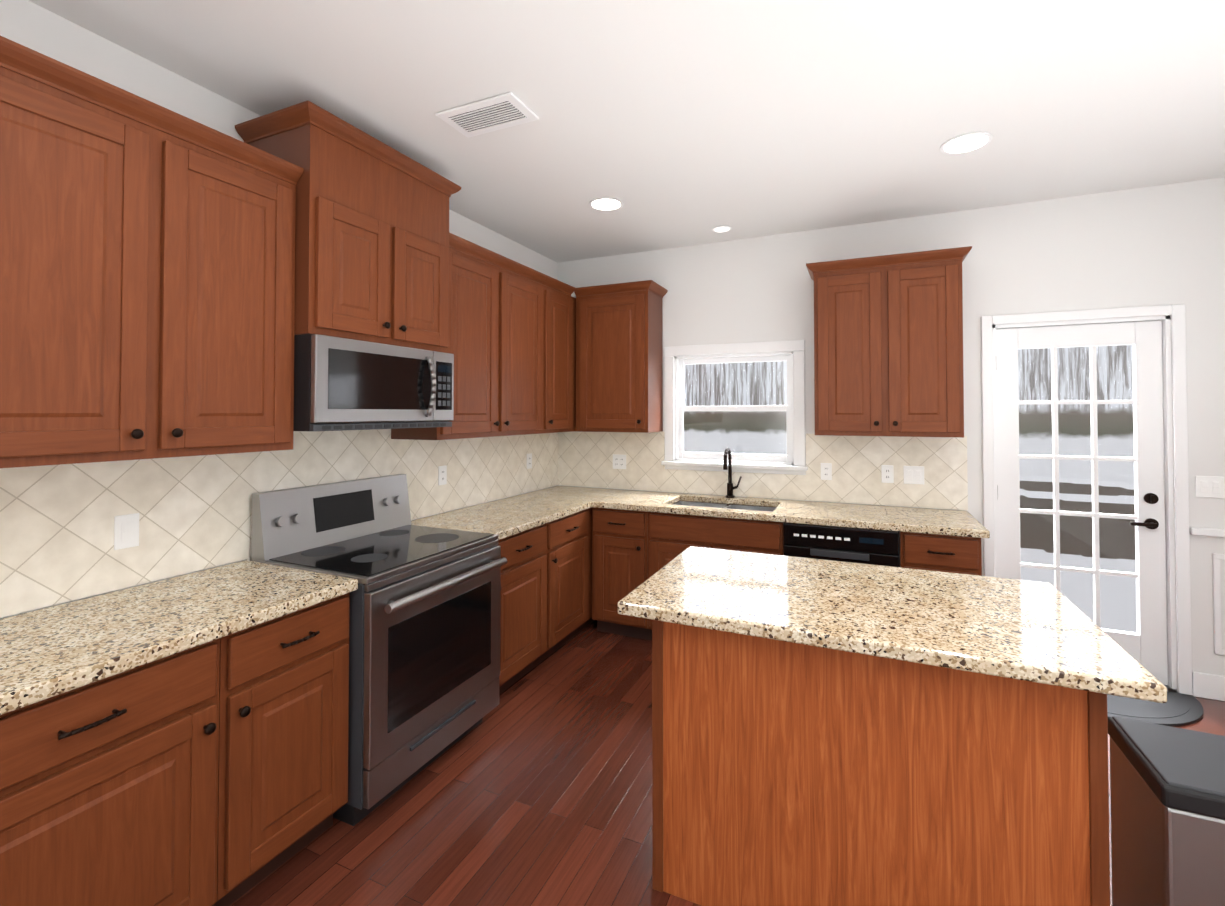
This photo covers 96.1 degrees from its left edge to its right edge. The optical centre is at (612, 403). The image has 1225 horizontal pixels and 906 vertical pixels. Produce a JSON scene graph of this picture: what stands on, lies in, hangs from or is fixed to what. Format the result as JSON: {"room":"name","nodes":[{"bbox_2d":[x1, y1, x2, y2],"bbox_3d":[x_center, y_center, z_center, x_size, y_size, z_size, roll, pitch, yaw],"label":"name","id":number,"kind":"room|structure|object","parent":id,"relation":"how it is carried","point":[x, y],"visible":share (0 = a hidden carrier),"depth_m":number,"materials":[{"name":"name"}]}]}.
{"room":"kitchen","nodes":[
{"label":"kitchen","id":0,"kind":"room"},
{"bbox_2d":[0,0,557,618],"bbox_3d":[-2.046,0.151,1.238,0.140,2.772,7.694,0,-1,24],"label":"wall","id":1,"kind":"structure","parent":0,"point":[46,32],"depth_m":1.94,"materials":[{"name":"white paint"}]},
{"bbox_2d":[0,36,303,467],"bbox_3d":[-1.532,-0.367,1.742,0.366,1.075,0.938,0,-1,24],"label":"upper cabinet","id":2,"kind":"object","parent":1,"relation":"attached to","point":[147,279],"visible":1,"depth_m":1.63,"materials":[{"name":"brown wood"}]},
{"bbox_2d":[0,429,557,617],"bbox_3d":[-1.373,0.391,2.542,0.008,0.583,4.472,0,-1,24],"label":"tile backsplash","id":3,"kind":"structure","parent":1,"relation":"attached to","point":[57,533],"depth_m":2.06,"materials":[{"name":"beige tile"}]},
{"bbox_2d":[114,513,138,549],"bbox_3d":[-1.659,0.438,1.884,0.010,0.114,0.070,0,-1,24],"label":"blank wall plate","id":4,"kind":"object","parent":3,"relation":"attached to","point":[126,531],"visible":1,"depth_m":1.88,"materials":[{"name":"white plastic"}]},
{"bbox_2d":[438,465,446,484],"bbox_3d":[-1.020,0.433,3.307,0.007,0.114,0.070,0,-1,24],"label":"electrical outlet","id":5,"kind":"object","parent":3,"relation":"attached to","point":[442,475],"visible":1,"depth_m":3.30,"materials":[{"name":"white plastic"}]},
{"bbox_2d":[527,453,531,468],"bbox_3d":[-0.629,0.438,4.173,0.007,0.114,0.070,0,-1,24],"label":"electrical outlet","id":6,"kind":"object","parent":3,"relation":"attached to","point":[529,460],"visible":1,"depth_m":4.17,"materials":[{"name":"white plastic"}]},
{"bbox_2d":[235,100,460,352],"bbox_3d":[-1.145,-0.687,2.516,0.441,0.859,0.862,0,-1,24],"label":"upper cabinet","id":7,"kind":"object","parent":1,"relation":"attached to","point":[372,243],"visible":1,"depth_m":2.30,"materials":[{"name":"brown wood"}]},
{"bbox_2d":[293,334,453,430],"bbox_3d":[-1.125,-0.071,2.497,0.484,0.369,0.776,0,-1,24],"label":"over-the-range microwave","id":8,"kind":"object","parent":7,"relation":"attached to","point":[340,384],"visible":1,"depth_m":2.29,"materials":[{"name":"silver metal"}]},
{"bbox_2d":[391,232,547,439],"bbox_3d":[-0.809,-0.339,3.348,0.366,1.075,1.021,0,-1,24],"label":"upper cabinet","id":9,"kind":"object","parent":1,"relation":"attached to","point":[496,324],"visible":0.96,"depth_m":3.22,"materials":[{"name":"brown wood"}]},
{"bbox_2d":[542,276,575,432],"bbox_3d":[-0.443,-0.325,4.160,0.366,1.075,0.758,0,-1,24],"label":"upper cabinet","id":10,"kind":"object","parent":1,"relation":"attached to","point":[559,357],"visible":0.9,"depth_m":3.93,"materials":[{"name":"brown wood"}]},
{"bbox_2d":[28,0,1224,262],"bbox_3d":[0.160,-1.292,0.269,4.980,0.080,7.694,0,-1,24],"label":"ceiling","id":11,"kind":"structure","parent":0,"point":[678,122],"depth_m":2.17,"materials":[{"name":"white paint"}]},
{"bbox_2d":[436,92,538,137],"bbox_3d":[-0.526,-1.208,2.323,0.380,0.014,0.210,0,-1,24],"label":"ceiling vent","id":12,"kind":"object","parent":11,"relation":"in","point":[502,111],"visible":1,"depth_m":2.31,"materials":[{"name":"white paint"}]},
{"bbox_2d":[589,197,622,210],"bbox_3d":[-0.038,-1.195,3.310,0.206,0.006,0.206,0,-1,24],"label":"recessed light","id":13,"kind":"object","parent":11,"relation":"in","point":[606,204],"visible":1,"depth_m":3.30,"materials":[{"name":"white paint"}]},
{"bbox_2d":[712,225,731,232],"bbox_3d":[0.745,-1.187,3.758,0.136,0.006,0.136,0,-1,24],"label":"recessed light","id":14,"kind":"object","parent":11,"relation":"in","point":[720,229],"visible":1,"depth_m":3.75,"materials":[{"name":"white paint"}]},
{"bbox_2d":[940,132,992,153],"bbox_3d":[1.644,-1.208,2.563,0.206,0.006,0.206,0,-1,24],"label":"recessed light","id":15,"kind":"object","parent":11,"relation":"in","point":[966,143],"visible":1,"depth_m":2.56,"materials":[{"name":"white paint"}]},
{"bbox_2d":[230,620,1224,905],"bbox_3d":[0.160,1.549,0.219,4.980,0.060,7.694,0,-1,24],"label":"floor","id":16,"kind":"structure","parent":0,"point":[534,788],"depth_m":2.07,"materials":[{"name":"brown wood"}]},
{"bbox_2d":[0,638,219,905],"bbox_3d":[-1.510,1.103,1.424,0.646,0.873,0.614,0,-1,24],"label":"base cabinet","id":17,"kind":"object","parent":16,"relation":"on","point":[108,791],"visible":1,"depth_m":1.37,"materials":[{"name":"brown wood"}]},
{"bbox_2d":[212,592,349,905],"bbox_3d":[-1.292,1.112,1.909,0.646,0.873,0.444,0,-1,24],"label":"base cabinet","id":18,"kind":"object","parent":16,"relation":"on","point":[283,739],"visible":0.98,"depth_m":1.75,"materials":[{"name":"brown wood"}]},
{"bbox_2d":[0,560,357,714],"bbox_3d":[-1.603,0.642,1.244,0.633,0.040,1.927,0,-1,24],"label":"countertop","id":19,"kind":"structure","parent":18,"relation":"on","point":[47,653],"depth_m":1.58,"materials":[{"name":"beige stone"}]},
{"bbox_2d":[251,474,506,825],"bbox_3d":[-0.982,0.966,2.458,0.727,1.185,0.794,0,-1,24],"label":"range","id":20,"kind":"object","parent":16,"relation":"on","point":[424,638],"visible":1,"depth_m":2.28,"materials":[{"name":"grey metal"}]},
{"bbox_2d":[498,524,546,694],"bbox_3d":[-0.753,1.133,3.104,0.646,0.873,0.563,0,-1,24],"label":"base cabinet","id":21,"kind":"object","parent":16,"relation":"on","point":[523,627],"visible":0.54,"depth_m":3.01,"materials":[{"name":"brown wood"}]},
{"bbox_2d":[534,507,594,667],"bbox_3d":[-0.398,1.147,3.892,0.646,0.873,1.162,0,-1,24],"label":"base cabinet","id":22,"kind":"object","parent":16,"relation":"on","point":[569,576],"visible":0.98,"depth_m":3.48,"materials":[{"name":"brown wood"}]},
{"bbox_2d":[411,493,591,539],"bbox_3d":[-0.655,0.679,3.348,0.633,0.040,1.077,0,-1,24],"label":"countertop","id":23,"kind":"structure","parent":22,"relation":"on","point":[505,517],"depth_m":3.25,"materials":[{"name":"beige stone"}]},
{"bbox_2d":[528,485,989,537],"bbox_3d":[0.729,0.684,3.674,2.888,0.040,0.653,0,-1,24],"label":"countertop","id":24,"kind":"structure","parent":22,"relation":"on","point":[877,517],"depth_m":3.39,"materials":[{"name":"beige stone"}]},
{"bbox_2d":[673,501,774,511],"bbox_3d":[0.731,0.805,3.679,0.702,0.200,0.392,0,-1,24],"label":"undermount sink","id":25,"kind":"object","parent":24,"relation":"in","point":[757,508],"visible":0.04,"depth_m":3.85,"materials":[{"name":"silver metal"}]},
{"bbox_2d":[723,447,741,497],"bbox_3d":[0.831,0.487,3.847,0.112,0.357,0.197,0,-1,24],"label":"faucet","id":26,"kind":"object","parent":24,"relation":"on","point":[730,487],"visible":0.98,"depth_m":3.90,"materials":[{"name":"black metal"}]},
{"bbox_2d":[592,507,651,640],"bbox_3d":[0.155,1.147,3.927,0.403,0.873,0.646,0,-1,24],"label":"base cabinet","id":27,"kind":"object","parent":16,"relation":"on","point":[619,554],"visible":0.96,"depth_m":3.68,"materials":[{"name":"brown wood"}]},
{"bbox_2d":[648,501,783,629],"bbox_3d":[0.730,1.143,3.671,0.852,0.873,0.641,0,-1,24],"label":"base cabinet","id":28,"kind":"object","parent":16,"relation":"on","point":[671,537],"visible":0.27,"depth_m":3.44,"materials":[{"name":"brown wood"}]},
{"bbox_2d":[784,522,899,566],"bbox_3d":[1.397,1.139,3.365,0.608,0.870,0.615,0,-1,24],"label":"dishwasher","id":29,"kind":"object","parent":16,"relation":"on","point":[861,545],"visible":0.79,"depth_m":3.09,"materials":[{"name":"black"}]},
{"bbox_2d":[652,620,1109,905],"bbox_3d":[0.793,1.111,1.850,1.142,0.873,0.712,0,-1,24],"label":"kitchen island","id":30,"kind":"object","parent":16,"relation":"on","point":[784,773],"visible":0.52,"depth_m":1.51,"materials":[{"name":"brown wood"}]},
{"bbox_2d":[618,546,1166,702],"bbox_3d":[0.783,0.652,1.849,1.320,0.040,0.816,0,-1,24],"label":"island countertop","id":31,"kind":"structure","parent":30,"relation":"on","point":[1040,632],"depth_m":1.65,"materials":[{"name":"stone"}]},
{"bbox_2d":[899,531,981,575],"bbox_3d":[1.849,1.134,3.164,0.373,0.873,0.646,0,-1,24],"label":"base cabinet","id":32,"kind":"object","parent":16,"relation":"on","point":[945,553],"visible":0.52,"depth_m":2.91,"materials":[{"name":"brown wood"}]},
{"bbox_2d":[1107,691,1202,725],"bbox_3d":[2.574,1.559,2.913,0.920,0.014,0.460,0,-1,24],"label":"door mat","id":33,"kind":"object","parent":16,"relation":"on","point":[1178,709],"visible":0.42,"depth_m":2.79,"materials":[{"name":"black rubber"}]},
{"bbox_2d":[1108,716,1224,905],"bbox_3d":[1.586,1.205,1.285,0.570,0.665,0.342,0,-1,24],"label":"trash can","id":34,"kind":"object","parent":16,"relation":"on","point":[1167,788],"visible":0.92,"depth_m":1.32,"materials":[{"name":"silver metal"}]},
{"bbox_2d":[557,177,1224,692],"bbox_3d":[1.712,0.193,3.687,4.700,2.772,0.140,0,-1,24],"label":"wall","id":35,"kind":"structure","parent":0,"point":[1143,247],"depth_m":3.29,"materials":[{"name":"white paint"}]},
{"bbox_2d":[574,280,667,432],"bbox_3d":[0.062,-0.325,4.149,0.622,1.075,0.366,0,-1,24],"label":"upper cabinet","id":36,"kind":"object","parent":35,"relation":"attached to","point":[619,357],"visible":1,"depth_m":4.02,"materials":[{"name":"brown wood"}]},
{"bbox_2d":[661,340,807,474],"bbox_3d":[0.877,0.031,4.027,1.042,0.928,0.170,0,-1,24],"label":"double-hung window","id":37,"kind":"structure","parent":35,"relation":"in","point":[682,454],"depth_m":3.99,"materials":[{"name":"white paint"}]},
{"bbox_2d":[558,431,967,509],"bbox_3d":[0.865,0.440,3.981,2.888,0.456,0.008,0,-1,24],"label":"tile backsplash","id":38,"kind":"structure","parent":35,"relation":"attached to","point":[585,459],"depth_m":3.74,"materials":[{"name":"beige tile"}]},
{"bbox_2d":[613,454,625,468],"bbox_3d":[0.054,0.461,4.337,0.116,0.114,0.007,0,-1,24],"label":"electrical outlet","id":39,"kind":"object","parent":38,"relation":"attached to","point":[619,461],"visible":1,"depth_m":4.33,"materials":[{"name":"white plastic"}]},
{"bbox_2d":[821,463,831,479],"bbox_3d":[1.440,0.460,3.712,0.070,0.114,0.007,0,-1,24],"label":"electrical outlet","id":40,"kind":"object","parent":38,"relation":"attached to","point":[826,471],"visible":1,"depth_m":3.71,"materials":[{"name":"white plastic"}]},
{"bbox_2d":[881,465,893,482],"bbox_3d":[1.777,0.457,3.560,0.070,0.114,0.007,0,-1,24],"label":"electrical outlet","id":41,"kind":"object","parent":38,"relation":"attached to","point":[887,473],"visible":1,"depth_m":3.56,"materials":[{"name":"white plastic"}]},
{"bbox_2d":[903,466,923,484],"bbox_3d":[1.913,0.456,3.498,0.116,0.114,0.010,0,-1,24],"label":"light switch","id":42,"kind":"object","parent":38,"relation":"attached to","point":[913,474],"visible":1,"depth_m":3.50,"materials":[{"name":"white plastic"}]},
{"bbox_2d":[806,246,971,437],"bbox_3d":[1.685,-0.338,3.418,0.882,1.075,0.366,0,-1,24],"label":"upper cabinet","id":43,"kind":"object","parent":35,"relation":"attached to","point":[888,345],"visible":1,"depth_m":3.27,"materials":[{"name":"brown wood"}]},
{"bbox_2d":[996,321,1167,684],"bbox_3d":[2.686,0.547,3.193,0.786,2.007,0.098,0,-1,24],"label":"door","id":44,"kind":"structure","parent":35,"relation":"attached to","point":[1145,646],"depth_m":3.16,"materials":[{"name":"white paint"}]},
{"bbox_2d":[981,304,1191,694],"bbox_3d":[2.704,0.519,3.218,0.930,2.105,0.150,0,-1,24],"label":"door frame","id":45,"kind":"structure","parent":35,"relation":"attached to","point":[1177,502],"depth_m":3.01,"materials":[{"name":"white paint"}]},
{"bbox_2d":[1189,527,1224,700],"bbox_3d":[3.460,1.114,2.789,0.784,0.900,0.028,0,-1,24],"label":"wainscoting","id":46,"kind":"structure","parent":35,"relation":"attached to","point":[1208,686],"depth_m":2.91,"materials":[{"name":"white paint"}]},
{"bbox_2d":[1195,476,1224,497],"bbox_3d":[3.184,0.446,2.935,0.116,0.114,0.010,0,-1,24],"label":"light switch","id":47,"kind":"object","parent":35,"relation":"attached to","point":[1210,486],"visible":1,"depth_m":2.94,"materials":[{"name":"white plastic"}]},
{"label":"outside","id":48,"kind":"structure","parent":0,"visible":0},
{"bbox_2d":[684,345,1133,483],"bbox_3d":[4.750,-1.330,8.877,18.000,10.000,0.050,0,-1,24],"label":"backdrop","id":49,"kind":"structure","parent":48,"point":[741,392],"depth_m":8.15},
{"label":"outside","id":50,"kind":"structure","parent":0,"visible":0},
{"bbox_2d":[1020,548,1136,632],"bbox_3d":[3.538,1.772,6.133,18.000,0.200,5.850,0,-1,24],"label":"patio","id":51,"kind":"structure","parent":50,"point":[1127,594],"depth_m":5.02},
{"bbox_2d":[1020,476,1135,559],"bbox_3d":[5.731,1.367,6.989,2.300,0.640,2.300,0,-1,24],"label":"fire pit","id":52,"kind":"object","parent":51,"relation":"on","point":[1125,549],"depth_m":6.11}
]}

